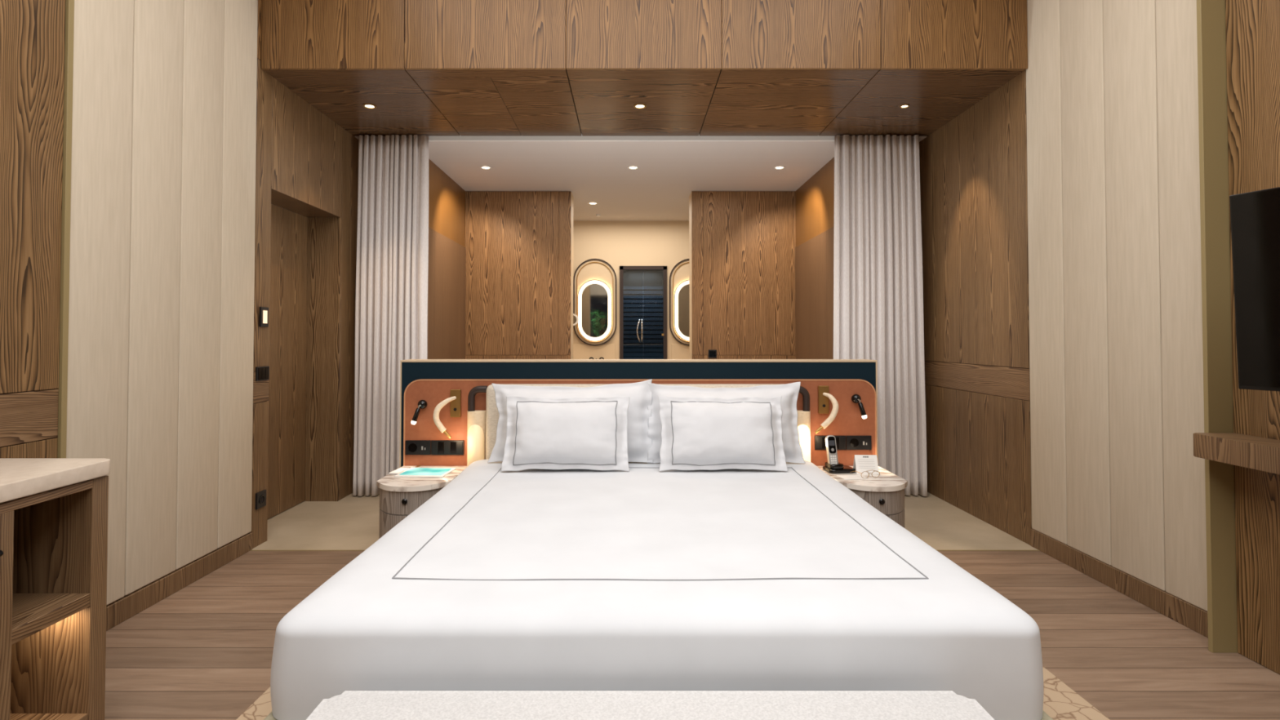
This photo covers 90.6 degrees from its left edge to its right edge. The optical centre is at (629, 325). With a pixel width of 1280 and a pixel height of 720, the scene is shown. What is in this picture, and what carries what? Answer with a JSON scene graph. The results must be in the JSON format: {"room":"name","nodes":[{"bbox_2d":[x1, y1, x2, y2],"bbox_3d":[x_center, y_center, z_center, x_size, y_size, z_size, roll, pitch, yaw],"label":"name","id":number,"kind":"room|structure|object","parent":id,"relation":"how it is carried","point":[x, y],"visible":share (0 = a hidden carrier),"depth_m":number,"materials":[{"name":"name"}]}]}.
{"room":"hotel bedroom","nodes":[
{"label":"hotel bedroom","id":0,"kind":"room"},
{"bbox_2d":[0,0,359,604],"bbox_3d":[-2.382,-0.571,1.437,0.306,3.700,8.050,0,-1,0],"label":"wall","id":1,"kind":"structure","parent":0,"point":[144,144],"depth_m":2.95,"materials":[{"name":"beige wood"}]},
{"bbox_2d":[106,532,252,631],"bbox_3d":[-2.243,1.263,3.118,0.024,0.100,1.255,0,-1,0],"label":"baseboard","id":2,"kind":"structure","parent":1,"relation":"attached to","point":[133,603],"depth_m":3.10,"materials":[{"name":"brown wood"}]},
{"bbox_2d":[255,489,266,509],"bbox_3d":[-2.227,1.053,3.825,0.016,0.096,0.096,0,-1,0],"label":"wall socket","id":3,"kind":"object","parent":1,"relation":"attached to","point":[260,497],"visible":1,"depth_m":3.81,"materials":[{"name":"black plastic"}]},
{"bbox_2d":[255,365,269,381],"bbox_3d":[-2.228,0.293,3.843,0.014,0.084,0.124,0,-1,0],"label":"wall switch","id":4,"kind":"object","parent":1,"relation":"attached to","point":[262,373],"visible":1,"depth_m":3.83,"materials":[{"name":"black plastic"}]},
{"bbox_2d":[258,306,268,326],"bbox_3d":[-2.228,-0.050,3.857,0.014,0.120,0.080,0,-1,0],"label":"wall switch","id":5,"kind":"object","parent":1,"relation":"attached to","point":[264,311],"visible":1,"depth_m":3.84,"materials":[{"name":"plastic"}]},
{"bbox_2d":[266,186,341,524],"bbox_3d":[-2.390,0.240,4.396,0.309,2.198,0.980,0,-1,0],"label":"door","id":6,"kind":"structure","parent":1,"relation":"in","point":[304,321],"depth_m":4.82,"materials":[{"name":"brown wood"}]},
{"bbox_2d":[427,158,466,359],"bbox_3d":[-2.134,-0.064,6.279,0.632,2.882,2.048,0,-1,0],"label":"wall","id":7,"kind":"structure","parent":0,"point":[446,270],"depth_m":6.26,"materials":[{"name":"orange wood"}]},
{"bbox_2d":[465,191,573,359],"bbox_3d":[-1.242,-0.046,7.152,1.175,2.882,0.300,0,-1,0],"label":"wall","id":8,"kind":"structure","parent":0,"point":[519,244],"depth_m":7.01,"materials":[{"name":"brown wood"}]},
{"bbox_2d":[573,221,688,359],"bbox_3d":[0.000,-0.012,8.862,5.000,2.882,0.120,0,-1,0],"label":"wall","id":9,"kind":"structure","parent":0,"point":[618,243],"depth_m":8.82,"materials":[{"name":"beige paint"}]},
{"bbox_2d":[573,313,578,325],"bbox_3d":[-0.790,-0.073,8.722,0.170,0.170,0.158,0,-1,0],"label":"magnifying mirror","id":10,"kind":"object","parent":9,"relation":"attached to","point":[575,319],"visible":0.51,"depth_m":8.65,"materials":[{"name":"silver metal"}]},
{"bbox_2d":[573,315,576,324],"bbox_3d":[-0.790,-0.075,8.663,0.126,0.126,0.020,0,-1,0],"label":"mirror glass","id":11,"kind":"object","parent":10,"relation":"attached to","point":[574,316],"depth_m":8.65,"materials":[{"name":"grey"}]},
{"bbox_2d":[573,258,616,346],"bbox_3d":[-0.485,-0.318,8.759,0.600,1.210,0.073,0,-1,0],"label":"vanity mirror","id":12,"kind":"object","parent":9,"relation":"attached to","point":[594,280],"visible":0.99,"depth_m":8.73,"materials":[{"name":"beige mirror"}]},
{"bbox_2d":[619,266,666,359],"bbox_3d":[0.185,0.303,8.795,0.660,2.250,0.121,0,-1,0],"label":"door","id":13,"kind":"structure","parent":9,"relation":"in","point":[642,289],"depth_m":8.82,"materials":[{"name":"black glass"}]},
{"bbox_2d":[669,258,689,346],"bbox_3d":[0.845,-0.318,8.759,0.600,1.210,0.073,0,-1,0],"label":"vanity mirror","id":14,"kind":"object","parent":9,"relation":"attached to","point":[679,312],"visible":0.51,"depth_m":8.73,"materials":[{"name":"beige mirror"}]},
{"bbox_2d":[355,136,926,221],"bbox_3d":[0.000,-1.539,7.088,5.000,0.100,3.890,0,-1,0],"label":"ceiling","id":15,"kind":"structure","parent":0,"point":[665,178],"depth_m":6.10,"materials":[{"name":"grey paint"}]},
{"bbox_2d":[480,165,491,168],"bbox_3d":[-1.380,-1.518,6.062,0.112,0.024,0.112,0,-1,0],"label":"recessed light","id":16,"kind":"object","parent":15,"relation":"in","point":[482,166],"visible":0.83,"depth_m":6.06,"materials":[{"name":"white plastic"}]},
{"bbox_2d":[626,165,639,169],"bbox_3d":[0.030,-1.518,6.062,0.112,0.024,0.112,0,-1,0],"label":"recessed light","id":17,"kind":"object","parent":15,"relation":"in","point":[633,167],"visible":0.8,"depth_m":6.06,"materials":[{"name":"white plastic"}]},
{"bbox_2d":[773,165,785,168],"bbox_3d":[1.430,-1.518,6.062,0.112,0.024,0.112,0,-1,0],"label":"recessed light","id":18,"kind":"object","parent":15,"relation":"in","point":[777,166],"visible":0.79,"depth_m":6.06,"materials":[{"name":"white plastic"}]},
{"bbox_2d":[261,0,1027,136],"bbox_3d":[0.087,-1.950,4.490,4.685,0.820,1.300,0,-1,0],"label":"ceiling bulkhead","id":19,"kind":"structure","parent":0,"point":[428,68],"depth_m":3.84,"materials":[{"name":"brown wood"}]},
{"bbox_2d":[362,103,376,108],"bbox_3d":[-1.830,-1.548,4.452,0.092,0.024,0.092,0,-1,0],"label":"recessed light","id":20,"kind":"object","parent":19,"relation":"attached to","point":[365,105],"visible":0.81,"depth_m":4.45,"materials":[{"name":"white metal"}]},
{"bbox_2d":[352,134,428,496],"bbox_3d":[-1.901,-0.087,5.030,0.583,2.853,0.100,0,-1,0],"label":"curtain","id":21,"kind":"object","parent":19,"relation":"hanging from","point":[391,308],"visible":0.84,"depth_m":5.02,"materials":[{"name":"fabric"}]},
{"bbox_2d":[633,103,646,108],"bbox_3d":[0.070,-1.548,4.452,0.092,0.024,0.092,0,-1,0],"label":"recessed light","id":22,"kind":"object","parent":19,"relation":"attached to","point":[637,105],"visible":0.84,"depth_m":4.45,"materials":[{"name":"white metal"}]},
{"bbox_2d":[833,134,927,496],"bbox_3d":[1.977,-0.087,5.033,0.740,2.853,0.111,0,-1,0],"label":"curtain","id":23,"kind":"object","parent":19,"relation":"hanging from","point":[878,283],"visible":0.78,"depth_m":5.03,"materials":[{"name":"fabric"}]},
{"bbox_2d":[899,104,909,108],"bbox_3d":[1.930,-1.548,4.452,0.065,0.024,0.065,0,-1,0],"label":"recessed light","id":24,"kind":"object","parent":19,"relation":"attached to","point":[903,106],"visible":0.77,"depth_m":4.45,"materials":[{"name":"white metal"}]},
{"bbox_2d":[104,492,1279,719],"bbox_3d":[0.062,1.343,3.123,5.295,0.061,11.700,0,-1,0],"label":"floor","id":25,"kind":"structure","parent":0,"point":[204,651],"depth_m":2.68,"materials":[{"name":"brown wood"}]},
{"bbox_2d":[0,457,110,719],"bbox_3d":[-1.917,0.840,1.168,0.632,0.868,1.670,0,-1,0],"label":"sideboard","id":26,"kind":"object","parent":25,"relation":"on","point":[54,511],"visible":1,"depth_m":1.93,"materials":[{"name":"brown wood"}]},
{"bbox_2d":[9,713,88,719],"bbox_3d":[-1.929,1.192,1.800,0.567,0.030,0.248,0,-1,0],"label":"shelf","id":27,"kind":"object","parent":26,"relation":"attached to","point":[13,716],"depth_m":1.91,"materials":[{"name":"brown wood"}]},
{"bbox_2d":[11,593,89,644],"bbox_3d":[-1.929,0.835,1.808,0.567,0.040,0.248,0,-1,0],"label":"shelf","id":28,"kind":"object","parent":26,"relation":"attached to","point":[32,613],"depth_m":1.83,"materials":[{"name":"brown wood"}]},
{"bbox_2d":[376,466,466,538],"bbox_3d":[-1.165,1.080,3.531,0.400,0.481,0.543,0,-1,0],"label":"nightstand","id":29,"kind":"object","parent":25,"relation":"on","point":[399,496],"visible":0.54,"depth_m":3.31,"materials":[{"name":"wood"}]},
{"bbox_2d":[388,467,408,474],"bbox_3d":[-1.325,0.837,3.637,0.056,0.008,0.147,0,-1,6],"label":"notepad","id":30,"kind":"object","parent":29,"relation":"on","point":[399,470],"visible":1,"depth_m":3.62,"materials":[{"name":"white paper"}]},
{"bbox_2d":[394,466,456,477],"bbox_3d":[-1.160,0.837,3.606,0.270,0.008,0.235,0,-1,3],"label":"booklet","id":31,"kind":"object","parent":29,"relation":"on","point":[415,472],"visible":1,"depth_m":3.58,"materials":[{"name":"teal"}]},
{"bbox_2d":[399,467,452,475],"bbox_3d":[-1.160,0.834,3.608,0.240,0.002,0.190,0,-1,3],"label":"picture","id":32,"kind":"object","parent":31,"relation":"on","point":[411,471],"depth_m":3.59,"materials":[{"name":"teal paper"}]},
{"bbox_2d":[399,359,878,467],"bbox_3d":[0.053,0.771,3.855,2.894,1.115,0.300,0,-1,0],"label":"headboard","id":33,"kind":"object","parent":25,"relation":"on","point":[430,380],"visible":0.38,"depth_m":3.84,"materials":[{"name":"orange leather"}]},
{"bbox_2d":[405,440,431,454],"bbox_3d":[-1.275,0.736,3.808,0.150,0.086,0.013,0,-1,0],"label":"power socket","id":34,"kind":"object","parent":33,"relation":"attached to","point":[412,446],"visible":1,"depth_m":3.80,"materials":[{"name":"black plastic"}]},
{"bbox_2d":[410,400,427,424],"bbox_3d":[-1.253,0.519,3.779,0.058,0.145,0.100,-1,-1,30],"label":"spot lamp","id":35,"kind":"object","parent":33,"relation":"attached to","point":[422,404],"visible":1,"depth_m":3.76,"materials":[{"name":"black metal"}]},
{"bbox_2d":[433,389,461,438],"bbox_3d":[-1.088,0.528,3.765,0.142,0.283,0.107,0,-1,0],"label":"gooseneck lamp","id":36,"kind":"object","parent":33,"relation":"attached to","point":[455,401],"visible":1,"depth_m":3.79,"materials":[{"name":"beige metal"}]},
{"bbox_2d":[431,440,463,454],"bbox_3d":[-1.098,0.736,3.808,0.196,0.086,0.014,0,-1,0],"label":"switch plate","id":37,"kind":"object","parent":33,"relation":"attached to","point":[437,446],"visible":1,"depth_m":3.80,"materials":[{"name":"black plastic"}]},
{"bbox_2d":[466,385,487,466],"bbox_3d":[-0.914,0.624,3.773,0.123,0.525,0.088,0,-1,0],"label":"bedside lamp","id":38,"kind":"object","parent":33,"relation":"attached to","point":[476,419],"visible":0.8,"depth_m":3.74,"materials":[{"name":"brown metal"}]},
{"bbox_2d":[466,424,484,466],"bbox_3d":[-0.914,0.731,3.740,0.101,0.290,0.028,0,-1,0],"label":"diffuser","id":39,"kind":"object","parent":38,"relation":"attached to","point":[475,433],"depth_m":3.73,"materials":[{"name":"beige glass"}]},
{"bbox_2d":[796,386,810,462],"bbox_3d":[1.020,0.624,3.773,0.123,0.525,0.088,0,-1,0],"label":"bedside lamp","id":40,"kind":"object","parent":33,"relation":"attached to","point":[804,415],"visible":0.49,"depth_m":3.74,"materials":[{"name":"white glass"}]},
{"bbox_2d":[797,424,810,462],"bbox_3d":[1.020,0.731,3.740,0.101,0.290,0.028,0,-1,0],"label":"diffuser","id":41,"kind":"object","parent":40,"relation":"attached to","point":[804,430],"depth_m":3.73,"materials":[{"name":"beige glass"}]},
{"bbox_2d":[814,385,838,433],"bbox_3d":[1.158,0.502,3.766,0.144,0.276,0.107,0,-1,0],"label":"gooseneck lamp","id":42,"kind":"object","parent":33,"relation":"attached to","point":[824,395],"visible":1,"depth_m":3.79,"materials":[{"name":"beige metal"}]},
{"bbox_2d":[814,435,845,449],"bbox_3d":[1.205,0.707,3.809,0.186,0.084,0.014,0,-1,0],"label":"switch plate","id":43,"kind":"object","parent":33,"relation":"attached to","point":[820,441],"visible":0.7,"depth_m":3.80,"materials":[{"name":"black plastic"}]},
{"bbox_2d":[846,435,871,449],"bbox_3d":[1.377,0.707,3.809,0.150,0.084,0.013,0,-1,0],"label":"switch plate","id":44,"kind":"object","parent":33,"relation":"attached to","point":[853,442],"visible":1,"depth_m":3.81,"materials":[{"name":"black plastic"}]},
{"bbox_2d":[849,438,858,447],"bbox_3d":[1.347,0.707,3.804,0.052,0.052,0.004,0,-1,0],"label":"socket","id":45,"kind":"object","parent":44,"relation":"attached to","point":[854,442],"depth_m":3.81,"materials":[{"name":"black plastic"}]},
{"bbox_2d":[851,394,866,418],"bbox_3d":[1.363,0.485,3.780,0.058,0.145,0.096,1,-1,-27],"label":"spot lamp","id":46,"kind":"object","parent":33,"relation":"attached to","point":[855,398],"visible":1,"depth_m":3.76,"materials":[{"name":"black metal"}]},
{"bbox_2d":[249,550,1039,551],"bbox_3d":[0.087,1.329,3.723,4.645,0.013,0.008,0,-1,0],"label":"trim","id":47,"kind":"structure","parent":25,"relation":"on","point":[250,550],"depth_m":3.72,"materials":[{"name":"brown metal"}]},
{"bbox_2d":[235,666,1110,719],"bbox_3d":[0.140,1.278,1.700,2.840,0.012,2.750,0,-1,0],"label":"rug","id":48,"kind":"object","parent":25,"relation":"on","point":[1060,702],"visible":0.02,"depth_m":2.13,"materials":[{"name":"beige carpet"}]},
{"bbox_2d":[306,690,994,719],"bbox_3d":[0.045,1.068,1.269,1.530,0.389,0.500,0,-1,0],"label":"bench","id":49,"kind":"object","parent":48,"relation":"on","point":[350,704],"visible":1,"depth_m":1.46,"materials":[{"name":"grey fabric"}]},
{"bbox_2d":[263,459,1053,719],"bbox_3d":[0.071,1.016,2.627,2.006,0.551,2.134,0,-1,0],"label":"bed","id":50,"kind":"object","parent":48,"relation":"on","point":[643,577],"visible":0.86,"depth_m":1.67,"materials":[{"name":"white fabric"}]},
{"bbox_2d":[501,395,629,471],"bbox_3d":[-0.335,0.570,3.351,0.671,0.379,0.208,0,-1,0],"label":"pillow","id":51,"kind":"object","parent":50,"relation":"on","point":[542,433],"visible":1,"depth_m":3.29,"materials":[{"name":"white fabric"}]},
{"bbox_2d":[487,378,653,462],"bbox_3d":[-0.329,0.532,3.536,0.912,0.454,0.222,0,-1,0],"label":"pillow","id":52,"kind":"object","parent":50,"relation":"on","point":[640,394],"visible":0.4,"depth_m":3.52,"materials":[{"name":"white fabric"}]},
{"bbox_2d":[657,395,787,471],"bbox_3d":[0.485,0.569,3.351,0.668,0.378,0.204,0,-1,0],"label":"pillow","id":53,"kind":"object","parent":50,"relation":"on","point":[698,433],"visible":1,"depth_m":3.29,"materials":[{"name":"white fabric"}]},
{"bbox_2d":[647,382,804,463],"bbox_3d":[0.528,0.541,3.536,0.877,0.444,0.223,0,-1,0],"label":"pillow","id":54,"kind":"object","parent":50,"relation":"on","point":[788,393],"visible":0.28,"depth_m":3.53,"materials":[{"name":"white fabric"}]},
{"bbox_2d":[817,466,907,528],"bbox_3d":[1.302,1.080,3.531,0.387,0.481,0.543,0,-1,0],"label":"nightstand","id":55,"kind":"object","parent":25,"relation":"on","point":[885,492],"visible":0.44,"depth_m":3.32,"materials":[{"name":"wood"}]},
{"bbox_2d":[822,435,855,473],"bbox_3d":[1.205,0.740,3.654,0.155,0.204,0.130,0,-1,-7],"label":"cordless phone","id":56,"kind":"object","parent":55,"relation":"on","point":[833,465],"visible":0.99,"depth_m":3.64,"materials":[{"name":"black"}]},
{"bbox_2d":[836,475,867,479],"bbox_3d":[1.220,0.837,3.483,0.130,0.003,0.100,0,-1,-9],"label":"paper card","id":57,"kind":"object","parent":55,"relation":"on","point":[843,477],"visible":0.98,"depth_m":3.48,"materials":[{"name":"white paper"}]},
{"bbox_2d":[849,469,879,478],"bbox_3d":[1.301,0.818,3.519,0.117,0.038,0.118,0,-1,-14],"label":"eyeglasses","id":58,"kind":"object","parent":55,"relation":"on","point":[872,469],"visible":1,"depth_m":3.47,"materials":[{"name":"gold metal"}]},
{"bbox_2d":[853,454,879,474],"bbox_3d":[1.345,0.791,3.615,0.124,0.100,0.080,0,-1,3],"label":"tent card","id":59,"kind":"object","parent":55,"relation":"on","point":[862,463],"visible":0.97,"depth_m":3.60,"materials":[{"name":"white paper"}]},
{"bbox_3d":[-1.292,1.013,8.545,2.115,0.816,0.468,0,-1,0],"label":"vanity cabinet","id":60,"kind":"object","parent":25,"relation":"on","visible":0},
{"bbox_3d":[-1.292,0.573,8.540,2.175,0.060,0.499,0,-1,0],"label":"countertop","id":61,"kind":"structure","parent":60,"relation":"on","visible":0},
{"bbox_2d":[573,343,615,359],"bbox_3d":[-1.292,0.406,8.787,2.175,0.285,0.012,0,-1,0],"label":"backsplash","id":62,"kind":"structure","parent":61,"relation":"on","point":[580,351],"depth_m":8.78,"materials":[{"name":"beige stone"}]},
{"bbox_3d":[1.477,1.013,8.545,1.745,0.816,0.468,0,-1,0],"label":"vanity cabinet","id":63,"kind":"object","parent":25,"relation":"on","visible":0},
{"bbox_3d":[1.478,0.573,8.540,1.805,0.060,0.499,0,-1,0],"label":"countertop","id":64,"kind":"structure","parent":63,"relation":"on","visible":0},
{"bbox_2d":[671,343,689,359],"bbox_3d":[1.478,0.406,8.787,1.805,0.285,0.012,0,-1,0],"label":"ledge","id":65,"kind":"object","parent":64,"relation":"on","point":[678,351],"visible":0.24,"depth_m":8.78,"materials":[{"name":"beige stone"}]},
{"bbox_2d":[688,191,795,359],"bbox_3d":[1.262,-0.046,7.152,1.155,2.882,0.300,0,-1,0],"label":"wall","id":66,"kind":"structure","parent":0,"point":[742,244],"depth_m":7.01,"materials":[{"name":"brown wood"}]},
{"bbox_2d":[708,349,716,357],"bbox_3d":[0.910,0.317,6.987,0.090,0.090,0.015,0,-1,0],"label":"wall switch","id":67,"kind":"object","parent":66,"relation":"attached to","point":[712,353],"visible":1,"depth_m":6.98,"materials":[{"name":"black plastic"}]},
{"bbox_2d":[795,156,834,359],"bbox_3d":[2.144,-0.064,6.279,0.632,2.882,2.048,0,-1,0],"label":"wall","id":68,"kind":"structure","parent":0,"point":[815,199],"depth_m":6.25,"materials":[{"name":"orange wood"}]},
{"bbox_2d":[428,133,834,141],"bbox_3d":[0.025,-1.519,5.128,3.950,0.055,0.028,0,-1,0],"label":"trim","id":69,"kind":"structure","parent":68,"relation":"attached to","point":[460,138],"depth_m":5.11,"materials":[{"name":"white plastic"}]},
{"bbox_2d":[919,0,1279,674],"bbox_3d":[2.511,-0.571,1.437,0.397,3.700,8.050,0,-1,0],"label":"wall","id":70,"kind":"structure","parent":0,"point":[1079,324],"depth_m":3.13,"materials":[{"name":"beige wood"}]},
{"bbox_2d":[1030,528,1208,637],"bbox_3d":[2.418,1.262,3.170,0.024,0.105,1.270,0,-1,0],"label":"baseboard","id":71,"kind":"structure","parent":70,"relation":"attached to","point":[1176,609],"depth_m":3.07,"materials":[{"name":"brown wood"}]},
{"bbox_2d":[1192,432,1279,474],"bbox_3d":[2.322,0.441,0.809,0.174,0.092,3.435,0,-1,0],"label":"wall shelf","id":72,"kind":"object","parent":70,"relation":"attached to","point":[1259,453],"visible":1,"depth_m":2.34,"materials":[{"name":"brown wood"}]},
{"bbox_2d":[1229,186,1279,391],"bbox_3d":[2.248,-0.119,1.578,0.212,0.636,1.120,0,-1,-19],"label":"television","id":73,"kind":"object","parent":70,"relation":"attached to","point":[1255,216],"visible":1,"depth_m":2.02,"materials":[{"name":"black"}]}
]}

